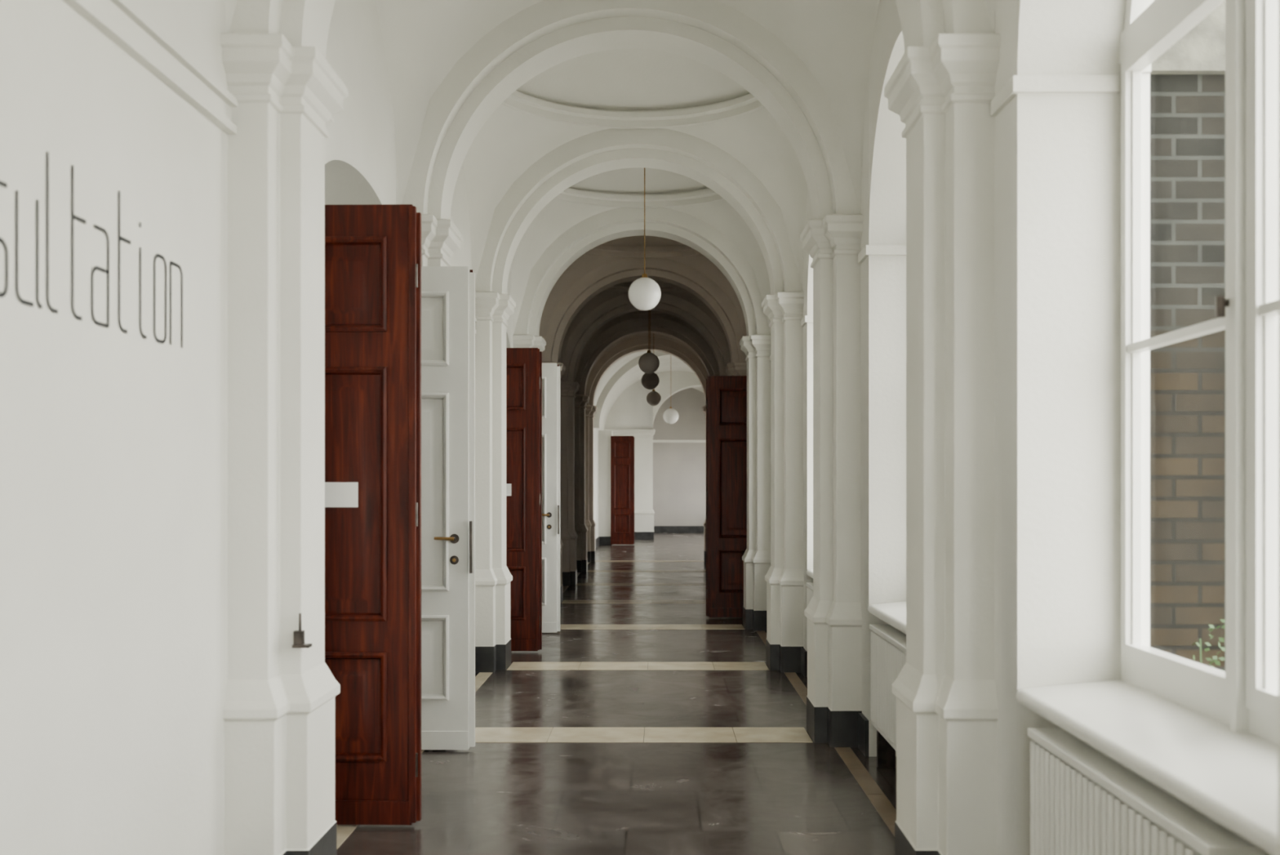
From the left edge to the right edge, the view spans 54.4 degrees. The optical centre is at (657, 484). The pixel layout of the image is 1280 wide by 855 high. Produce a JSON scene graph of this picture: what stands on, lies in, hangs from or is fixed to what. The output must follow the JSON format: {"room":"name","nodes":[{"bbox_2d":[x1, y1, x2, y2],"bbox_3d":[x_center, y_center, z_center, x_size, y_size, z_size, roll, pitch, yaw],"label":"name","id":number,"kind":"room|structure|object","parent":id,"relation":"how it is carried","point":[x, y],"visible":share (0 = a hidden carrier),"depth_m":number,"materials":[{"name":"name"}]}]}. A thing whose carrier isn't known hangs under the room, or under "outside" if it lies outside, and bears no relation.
{"room":"clinic corridor","nodes":[
{"label":"clinic corridor","id":0,"kind":"room"},
{"bbox_2d":[0,0,513,854],"bbox_3d":[-1.625,-0.940,9.845,0.400,4.750,27.200,0,0,0],"label":"wall","id":1,"kind":"structure","parent":0,"point":[113,442],"depth_m":3.28,"materials":[{"name":"white paint"}]},
{"bbox_2d":[0,151,182,347],"bbox_3d":[-1.422,-0.591,2.995,0.001,0.371,1.459,0,0,0],"label":"lettering","id":2,"kind":"object","parent":1,"relation":"attached to","point":[3,294],"depth_m":3.05,"materials":[{"name":"black"}]},
{"bbox_2d":[62,0,476,333],"bbox_3d":[-1.413,-1.218,3.045,0.044,0.115,13.030,0,0,0],"label":"crown molding","id":3,"kind":"structure","parent":1,"relation":"attached to","point":[121,21],"depth_m":3.51,"materials":[{"name":"white paint"}]},
{"bbox_2d":[220,33,347,854],"bbox_3d":[-1.296,-0.025,4.405,0.298,2.921,0.706,0,0,0],"label":"pilaster","id":4,"kind":"object","parent":1,"relation":"attached to","point":[278,708],"visible":0.97,"depth_m":4.19,"materials":[{"name":"white paint"}]},
{"bbox_2d":[292,613,311,648],"bbox_3d":[-1.208,0.492,4.223,0.055,0.115,0.045,0,0,0],"label":"door stop","id":5,"kind":"object","parent":4,"relation":"attached to","point":[298,635],"depth_m":4.21,"materials":[{"name":"metal"}]},
{"bbox_2d":[324,204,421,824],"bbox_3d":[-1.383,0.123,5.266,0.766,2.600,0.124,0,0,0],"label":"door","id":6,"kind":"structure","parent":1,"relation":"in","point":[373,251],"depth_m":5.22,"materials":[{"name":"brown wood"}]},
{"bbox_2d":[421,213,462,266],"bbox_3d":[-1.296,-0.025,7.125,0.298,2.921,0.706,0,0,0],"label":"pilaster","id":7,"kind":"object","parent":1,"relation":"attached to","point":[441,238],"visible":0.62,"depth_m":6.93,"materials":[{"name":"white paint"}]},
{"bbox_2d":[421,266,475,749],"bbox_3d":[-1.377,0.123,6.699,0.775,2.600,0.122,0,0,0],"label":"door","id":8,"kind":"structure","parent":1,"relation":"in","point":[447,292],"depth_m":6.70,"materials":[{"name":"white paint"}]},
{"bbox_2d":[475,291,515,672],"bbox_3d":[-1.296,-0.025,9.845,0.298,2.921,0.706,0,0,0],"label":"pilaster","id":9,"kind":"object","parent":1,"relation":"attached to","point":[493,578],"visible":0.98,"depth_m":9.57,"materials":[{"name":"white paint"}]},
{"bbox_2d":[506,347,542,650],"bbox_3d":[-1.360,0.123,10.722,0.721,2.600,0.124,0,0,0],"label":"door","id":10,"kind":"structure","parent":1,"relation":"in","point":[523,365],"depth_m":10.68,"materials":[{"name":"brown wood"}]},
{"bbox_2d":[512,333,546,351],"bbox_3d":[-1.296,-0.025,12.565,0.298,2.921,0.706,0,0,0],"label":"pilaster","id":11,"kind":"object","parent":1,"relation":"attached to","point":[519,340],"visible":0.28,"depth_m":12.24,"materials":[{"name":"white paint"}]},
{"bbox_2d":[542,363,559,632],"bbox_3d":[-1.323,0.123,12.009,0.755,2.600,0.123,0,0,0],"label":"door","id":12,"kind":"structure","parent":1,"relation":"in","point":[550,371],"depth_m":12.01,"materials":[{"name":"white paint"}]},
{"bbox_2d":[542,361,565,603],"bbox_3d":[-1.296,-0.025,15.285,0.298,2.921,0.706,0,0,0],"label":"pilaster","id":13,"kind":"object","parent":1,"relation":"attached to","point":[562,367],"visible":0.18,"depth_m":15.20,"materials":[{"name":"beige paint"}]},
{"bbox_2d":[560,380,579,586],"bbox_3d":[-1.296,-0.025,18.005,0.298,2.921,0.706,0,0,0],"label":"pilaster","id":14,"kind":"object","parent":1,"relation":"attached to","point":[568,535],"visible":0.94,"depth_m":17.72,"materials":[{"name":"beige paint"}]},
{"bbox_2d":[574,394,589,572],"bbox_3d":[-1.296,-0.025,20.725,0.298,2.921,0.706,0,0,0],"label":"pilaster","id":15,"kind":"object","parent":1,"relation":"attached to","point":[581,401],"visible":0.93,"depth_m":20.53,"materials":[{"name":"beige paint"}]},
{"bbox_2d":[585,404,597,561],"bbox_3d":[-1.296,-0.025,23.445,0.298,2.921,0.706,0,0,0],"label":"pilaster","id":16,"kind":"object","parent":1,"relation":"attached to","point":[590,411],"visible":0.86,"depth_m":23.25,"materials":[{"name":"beige paint"}]},
{"bbox_2d":[593,427,613,544],"bbox_3d":[-1.413,-1.065,30.665,0.625,5.000,13.870,0,0,0],"label":"wall","id":17,"kind":"structure","parent":0,"point":[602,438],"depth_m":29.85,"materials":[{"name":"white paint"}]},
{"bbox_2d":[595,536,599,548],"bbox_3d":[-1.415,1.335,30.665,0.020,0.200,13.870,0,0,0],"label":"baseboard","id":18,"kind":"structure","parent":17,"relation":"attached to","point":[597,540],"depth_m":28.75,"materials":[{"name":"grey stone"}]},
{"bbox_2d":[610,435,634,544],"bbox_3d":[-0.845,0.123,29.807,0.572,2.600,0.125,0,0,0],"label":"door","id":19,"kind":"structure","parent":17,"relation":"in","point":[622,447],"depth_m":29.77,"materials":[{"name":"brown wood"}]},
{"bbox_2d":[604,370,702,539],"bbox_3d":[0.463,-0.865,33.200,3.775,4.600,0.736,0,0,0],"label":"arch","id":20,"kind":"object","parent":17,"relation":"attached to","point":[631,414],"visible":0.39,"depth_m":32.90,"materials":[{"name":"white paint"}]},
{"bbox_2d":[224,0,996,33],"bbox_3d":[-0.155,-2.316,3.045,2.540,1.662,2.150,0,0,0],"label":"vault","id":21,"kind":"object","parent":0,"point":[230,5],"depth_m":4.12,"materials":[{"name":"white paint"}]},
{"bbox_2d":[336,532,896,854],"bbox_3d":[-0.700,1.510,17.880,10.600,0.150,44.240,0,0,0],"label":"floor","id":22,"kind":"structure","parent":0,"point":[643,797],"depth_m":6.42,"materials":[{"name":"stone"}]},
{"bbox_2d":[336,561,896,848],"bbox_3d":[-0.158,1.438,9.844,2.415,0.013,26.547,0,0,0],"label":"floor border","id":23,"kind":"object","parent":22,"relation":"attached to","point":[877,797],"depth_m":6.07,"materials":[{"name":"beige stone"}]},
{"bbox_2d":[805,582,813,648],"bbox_3d":[1.155,1.073,8.479,0.148,0.724,1.333,0,0,0],"label":"radiator","id":24,"kind":"object","parent":22,"relation":"on","point":[810,584],"visible":0.05,"depth_m":8.97,"materials":[{"name":"white metal"}]},
{"bbox_2d":[869,623,906,767],"bbox_3d":[1.155,1.073,5.759,0.148,0.724,1.333,0,0,0],"label":"radiator","id":25,"kind":"object","parent":22,"relation":"on","point":[888,643],"visible":0.4,"depth_m":6.02,"materials":[{"name":"white metal"}]},
{"bbox_2d":[1026,728,1271,854],"bbox_3d":[1.155,1.073,3.039,0.148,0.724,1.333,0,0,0],"label":"radiator","id":26,"kind":"object","parent":22,"relation":"on","point":[1083,801],"visible":1,"depth_m":3.08,"materials":[{"name":"white metal"}]},
{"bbox_2d":[374,0,879,213],"bbox_3d":[-0.155,-2.316,5.765,2.540,1.662,2.150,0,0,0],"label":"vault","id":27,"kind":"object","parent":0,"point":[424,40],"visible":0.95,"depth_m":6.72,"materials":[{"name":"white paint"}]},
{"bbox_2d":[462,48,807,290],"bbox_3d":[-0.155,-2.316,8.485,2.540,1.662,2.150,0,0,0],"label":"vault","id":28,"kind":"object","parent":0,"point":[576,97],"visible":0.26,"depth_m":9.34,"materials":[{"name":"white paint"}]},
{"bbox_2d":[511,167,770,333],"bbox_3d":[-0.155,-2.316,11.205,2.540,1.662,2.150,0,0,0],"label":"vault","id":29,"kind":"object","parent":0,"point":[602,192],"visible":0.24,"depth_m":12.14,"materials":[{"name":"white paint"}]},
{"bbox_2d":[628,167,661,310],"bbox_3d":[-0.120,-2.357,11.205,0.296,1.567,0.296,0,0,0],"label":"globe lamp","id":30,"kind":"object","parent":29,"relation":"hanging from","point":[644,293],"visible":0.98,"depth_m":11.11,"materials":[{"name":"white glass"}]},
{"bbox_2d":[586,333,697,386],"bbox_3d":[-0.155,-2.316,22.085,2.540,1.662,2.150,0,0,0],"label":"vault","id":31,"kind":"object","parent":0,"point":[642,335],"visible":0.07,"depth_m":23.11,"materials":[{"name":"beige paint"}]},
{"bbox_2d":[646,389,661,405],"bbox_3d":[-0.075,-2.273,22.085,0.260,1.734,0.260,0,0,0],"label":"globe lamp","id":32,"kind":"object","parent":31,"relation":"hanging from","point":[653,397],"visible":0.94,"depth_m":21.99,"materials":[{"name":"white glass"}]},
{"bbox_2d":[538,235,746,351],"bbox_3d":[-0.155,-2.316,13.925,2.540,1.662,2.150,0,0,0],"label":"vault","id":33,"kind":"object","parent":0,"point":[632,246],"visible":0.16,"depth_m":14.91,"materials":[{"name":"beige paint"}]},
{"bbox_2d":[574,310,713,380],"bbox_3d":[-0.155,-2.316,19.365,2.540,1.662,2.150,0,0,0],"label":"vault","id":34,"kind":"object","parent":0,"point":[642,313],"visible":0.1,"depth_m":20.38,"materials":[{"name":"beige paint"}]},
{"bbox_2d":[641,310,659,389],"bbox_3d":[-0.120,-2.313,19.365,0.280,1.654,0.280,0,0,0],"label":"globe lamp","id":35,"kind":"object","parent":34,"relation":"hanging from","point":[649,381],"visible":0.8,"depth_m":19.27,"materials":[{"name":"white glass"}]},
{"bbox_2d":[560,280,730,363],"bbox_3d":[-0.155,-2.316,16.645,2.540,1.662,2.150,0,0,0],"label":"vault","id":36,"kind":"object","parent":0,"point":[620,289],"visible":0.09,"depth_m":17.65,"materials":[{"name":"beige paint"}]},
{"bbox_2d":[638,350,659,373],"bbox_3d":[-0.120,-2.316,16.645,0.280,1.649,0.280,0,0,0],"label":"globe lamp","id":37,"kind":"object","parent":36,"relation":"hanging from","point":[648,362],"visible":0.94,"depth_m":16.55,"materials":[{"name":"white glass"}]},
{"bbox_2d":[593,351,703,431],"bbox_3d":[0.463,-2.315,30.665,4.375,2.100,14.070,0,0,0],"label":"ceiling","id":38,"kind":"structure","parent":0,"point":[626,371],"depth_m":27.53,"materials":[{"name":"white paint"}]},
{"bbox_2d":[228,0,993,59],"bbox_3d":[-0.155,-2.400,4.405,2.720,1.830,0.570,0,0,0],"label":"arch","id":39,"kind":"object","parent":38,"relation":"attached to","point":[303,23],"visible":0.51,"depth_m":4.24,"materials":[{"name":"white paint"}]},
{"bbox_2d":[401,0,860,219],"bbox_3d":[-0.155,-2.400,7.125,2.720,1.830,0.570,0,0,0],"label":"arch","id":40,"kind":"object","parent":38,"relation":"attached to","point":[545,34],"visible":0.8,"depth_m":6.94,"materials":[{"name":"white paint"}]},
{"bbox_2d":[475,128,803,293],"bbox_3d":[-0.155,-2.400,9.845,2.720,1.830,0.570,0,0,0],"label":"arch","id":41,"kind":"object","parent":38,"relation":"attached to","point":[578,159],"visible":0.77,"depth_m":9.61,"materials":[{"name":"white paint"}]},
{"bbox_2d":[513,207,770,335],"bbox_3d":[-0.155,-2.400,12.565,2.720,1.830,0.570,0,0,0],"label":"arch","id":42,"kind":"object","parent":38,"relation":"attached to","point":[599,228],"visible":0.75,"depth_m":12.29,"materials":[{"name":"white paint"}]},
{"bbox_2d":[542,257,746,362],"bbox_3d":[-0.155,-2.400,15.285,2.720,1.830,0.570,0,0,0],"label":"arch","id":43,"kind":"object","parent":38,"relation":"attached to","point":[606,276],"visible":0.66,"depth_m":15.00,"materials":[{"name":"beige paint"}]},
{"bbox_2d":[560,293,730,381],"bbox_3d":[-0.155,-2.400,18.005,2.720,1.830,0.570,0,0,0],"label":"arch","id":44,"kind":"object","parent":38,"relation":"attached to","point":[613,308],"visible":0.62,"depth_m":17.72,"materials":[{"name":"beige paint"}]},
{"bbox_2d":[574,318,719,395],"bbox_3d":[-0.155,-2.400,20.725,2.720,1.830,0.570,0,0,0],"label":"arch","id":45,"kind":"object","parent":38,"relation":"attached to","point":[620,331],"visible":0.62,"depth_m":20.44,"materials":[{"name":"beige paint"}]},
{"bbox_2d":[585,337,708,405],"bbox_3d":[-0.155,-2.400,23.445,2.720,1.830,0.570,0,0,0],"label":"arch","id":46,"kind":"object","parent":38,"relation":"attached to","point":[624,348],"visible":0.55,"depth_m":23.16,"materials":[{"name":"beige paint"}]},
{"bbox_2d":[662,406,678,423],"bbox_3d":[0.280,-2.123,27.000,0.340,1.594,0.340,0,0,0],"label":"globe lamp","id":47,"kind":"object","parent":38,"relation":"hanging from","point":[670,415],"visible":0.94,"depth_m":26.88,"materials":[{"name":"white glass"}]},
{"bbox_2d":[653,387,706,525],"bbox_3d":[0.463,-1.065,37.700,4.375,5.000,0.200,0,0,0],"label":"wall","id":48,"kind":"structure","parent":0,"point":[679,468],"depth_m":37.60,"materials":[{"name":"grey paint"}]},
{"bbox_2d":[653,525,704,532],"bbox_3d":[0.463,1.335,37.590,3.775,0.200,0.020,0,0,0],"label":"baseboard","id":49,"kind":"structure","parent":48,"relation":"attached to","point":[656,528],"depth_m":37.58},
{"bbox_2d":[653,440,706,442],"bbox_3d":[0.463,-1.325,37.585,3.775,0.080,0.030,0,0,0],"label":"crown molding","id":50,"kind":"structure","parent":48,"relation":"attached to","point":[654,441],"depth_m":37.57,"materials":[{"name":"white paint"}]},
{"bbox_2d":[803,0,1125,854],"bbox_3d":[1.312,-0.940,9.845,0.395,4.750,27.200,0,0,0],"label":"wall","id":51,"kind":"structure","parent":0,"point":[1058,155],"depth_m":3.86,"materials":[{"name":"white paint"}]},
{"bbox_2d":[702,405,706,561],"bbox_3d":[0.986,-0.025,23.445,0.298,2.921,0.706,0,0,0],"label":"pilaster","id":52,"kind":"object","parent":51,"relation":"attached to","point":[704,407],"visible":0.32,"depth_m":23.25,"materials":[{"name":"beige paint"}]},
{"bbox_2d":[706,375,746,617],"bbox_3d":[0.902,0.123,13.430,0.765,2.600,0.080,0,0,0],"label":"door","id":53,"kind":"structure","parent":51,"relation":"in","point":[726,395],"depth_m":13.41,"materials":[{"name":"brown wood"}]},
{"bbox_2d":[724,361,746,375],"bbox_3d":[0.986,-0.025,15.285,0.298,2.921,0.706,0,0,0],"label":"pilaster","id":54,"kind":"object","parent":51,"relation":"attached to","point":[737,368],"visible":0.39,"depth_m":14.98,"materials":[{"name":"beige paint"}]},
{"bbox_2d":[739,333,770,631],"bbox_3d":[0.986,-0.025,12.565,0.298,2.921,0.706,0,0,0],"label":"pilaster","id":55,"kind":"object","parent":51,"relation":"attached to","point":[756,557],"visible":0.97,"depth_m":12.28,"materials":[{"name":"white paint"}]},
{"bbox_2d":[761,291,804,672],"bbox_3d":[0.986,-0.025,9.845,0.298,2.921,0.706,0,0,0],"label":"pilaster","id":56,"kind":"object","parent":51,"relation":"attached to","point":[784,578],"visible":0.97,"depth_m":9.56,"materials":[{"name":"white paint"}]},
{"bbox_2d":[800,213,862,746],"bbox_3d":[0.986,-0.025,7.125,0.298,2.921,0.706,0,0,0],"label":"pilaster","id":57,"kind":"object","parent":51,"relation":"attached to","point":[833,614],"visible":0.98,"depth_m":6.84,"materials":[{"name":"white paint"}]},
{"bbox_2d":[800,647,868,755],"bbox_3d":[1.198,1.335,9.845,0.205,0.200,26.570,0,0,0],"label":"baseboard","id":58,"kind":"structure","parent":51,"relation":"attached to","point":[863,722],"depth_m":6.72,"materials":[{"name":"black stone"}]},
{"bbox_2d":[884,33,999,854],"bbox_3d":[0.986,-0.025,4.405,0.298,2.921,0.706,0,0,0],"label":"pilaster","id":59,"kind":"object","parent":51,"relation":"attached to","point":[944,691],"visible":0.98,"depth_m":4.13,"materials":[{"name":"white paint"}]},
{"bbox_2d":[768,75,1119,361],"bbox_3d":[1.261,-1.240,4.405,0.328,0.050,15.720,0,0,0],"label":"wall molding","id":60,"kind":"structure","parent":51,"relation":"attached to","point":[1016,84],"depth_m":3.84,"materials":[{"name":"white paint"}]},
{"bbox_2d":[1119,0,1278,744],"bbox_3d":[1.450,-0.733,3.045,0.141,2.695,1.630,0,0,0],"label":"window","id":61,"kind":"structure","parent":51,"relation":"in","point":[1244,696],"depth_m":3.04,"materials":[{"name":"white paint"}]},
{"bbox_2d":[1278,0,1279,854],"bbox_3d":[0.986,-0.025,1.685,0.298,2.921,0.706,0,0,0],"label":"pilaster","id":62,"kind":"object","parent":51,"relation":"attached to","point":[1278,0],"visible":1,"depth_m":1.81,"materials":[{"name":"white paint"}]},
{"bbox_2d":[1150,0,1225,671],"bbox_3d":[2.240,-0.565,4.630,1.420,4.800,0.340,0,0,0],"label":"window pane","id":63,"kind":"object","parent":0,"point":[1188,80],"depth_m":4.50,"materials":[{"name":"glass"}]},
{"bbox_3d":[1.415,1.024,3.045,0.230,0.822,1.630,0,0,0],"label":"wall","id":64,"kind":"structure","parent":0,"visible":0},
{"bbox_2d":[1016,679,1278,854],"bbox_3d":[1.282,0.640,3.045,0.345,0.080,1.622,0,0,0],"label":"window sill","id":65,"kind":"structure","parent":64,"relation":"on","point":[1231,778],"depth_m":2.95,"materials":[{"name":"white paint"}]},
{"bbox_3d":[1.415,1.024,5.765,0.230,0.822,1.630,0,0,0],"label":"wall","id":66,"kind":"structure","parent":0,"visible":0},
{"bbox_2d":[867,600,906,634],"bbox_3d":[1.282,0.640,5.765,0.345,0.080,1.622,0,0,0],"label":"window sill","id":67,"kind":"structure","parent":66,"relation":"on","point":[894,614],"depth_m":6.17,"materials":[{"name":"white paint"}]},
{"bbox_3d":[1.415,1.024,8.485,0.230,0.822,1.630,0,0,0],"label":"wall","id":68,"kind":"structure","parent":0,"visible":0},
{"bbox_2d":[806,568,813,577],"bbox_3d":[1.282,0.640,8.485,0.345,0.080,1.622,0,0,0],"label":"window sill","id":69,"kind":"structure","parent":68,"relation":"on","point":[810,572],"depth_m":9.13,"materials":[{"name":"white paint"}]},
{"bbox_3d":[10.000,1.885,20.000,100.000,0.100,120.000,0,0,0],"label":"ground","id":70,"kind":"structure","parent":0,"visible":0},
{"bbox_2d":[1192,618,1225,671],"bbox_3d":[1.951,1.140,4.270,0.339,1.391,0.315,0,0,0],"label":"shrub","id":71,"kind":"object","parent":70,"relation":"on","point":[1221,639],"visible":0.13,"depth_m":4.26,"materials":[{"name":"green plant"}]}
]}

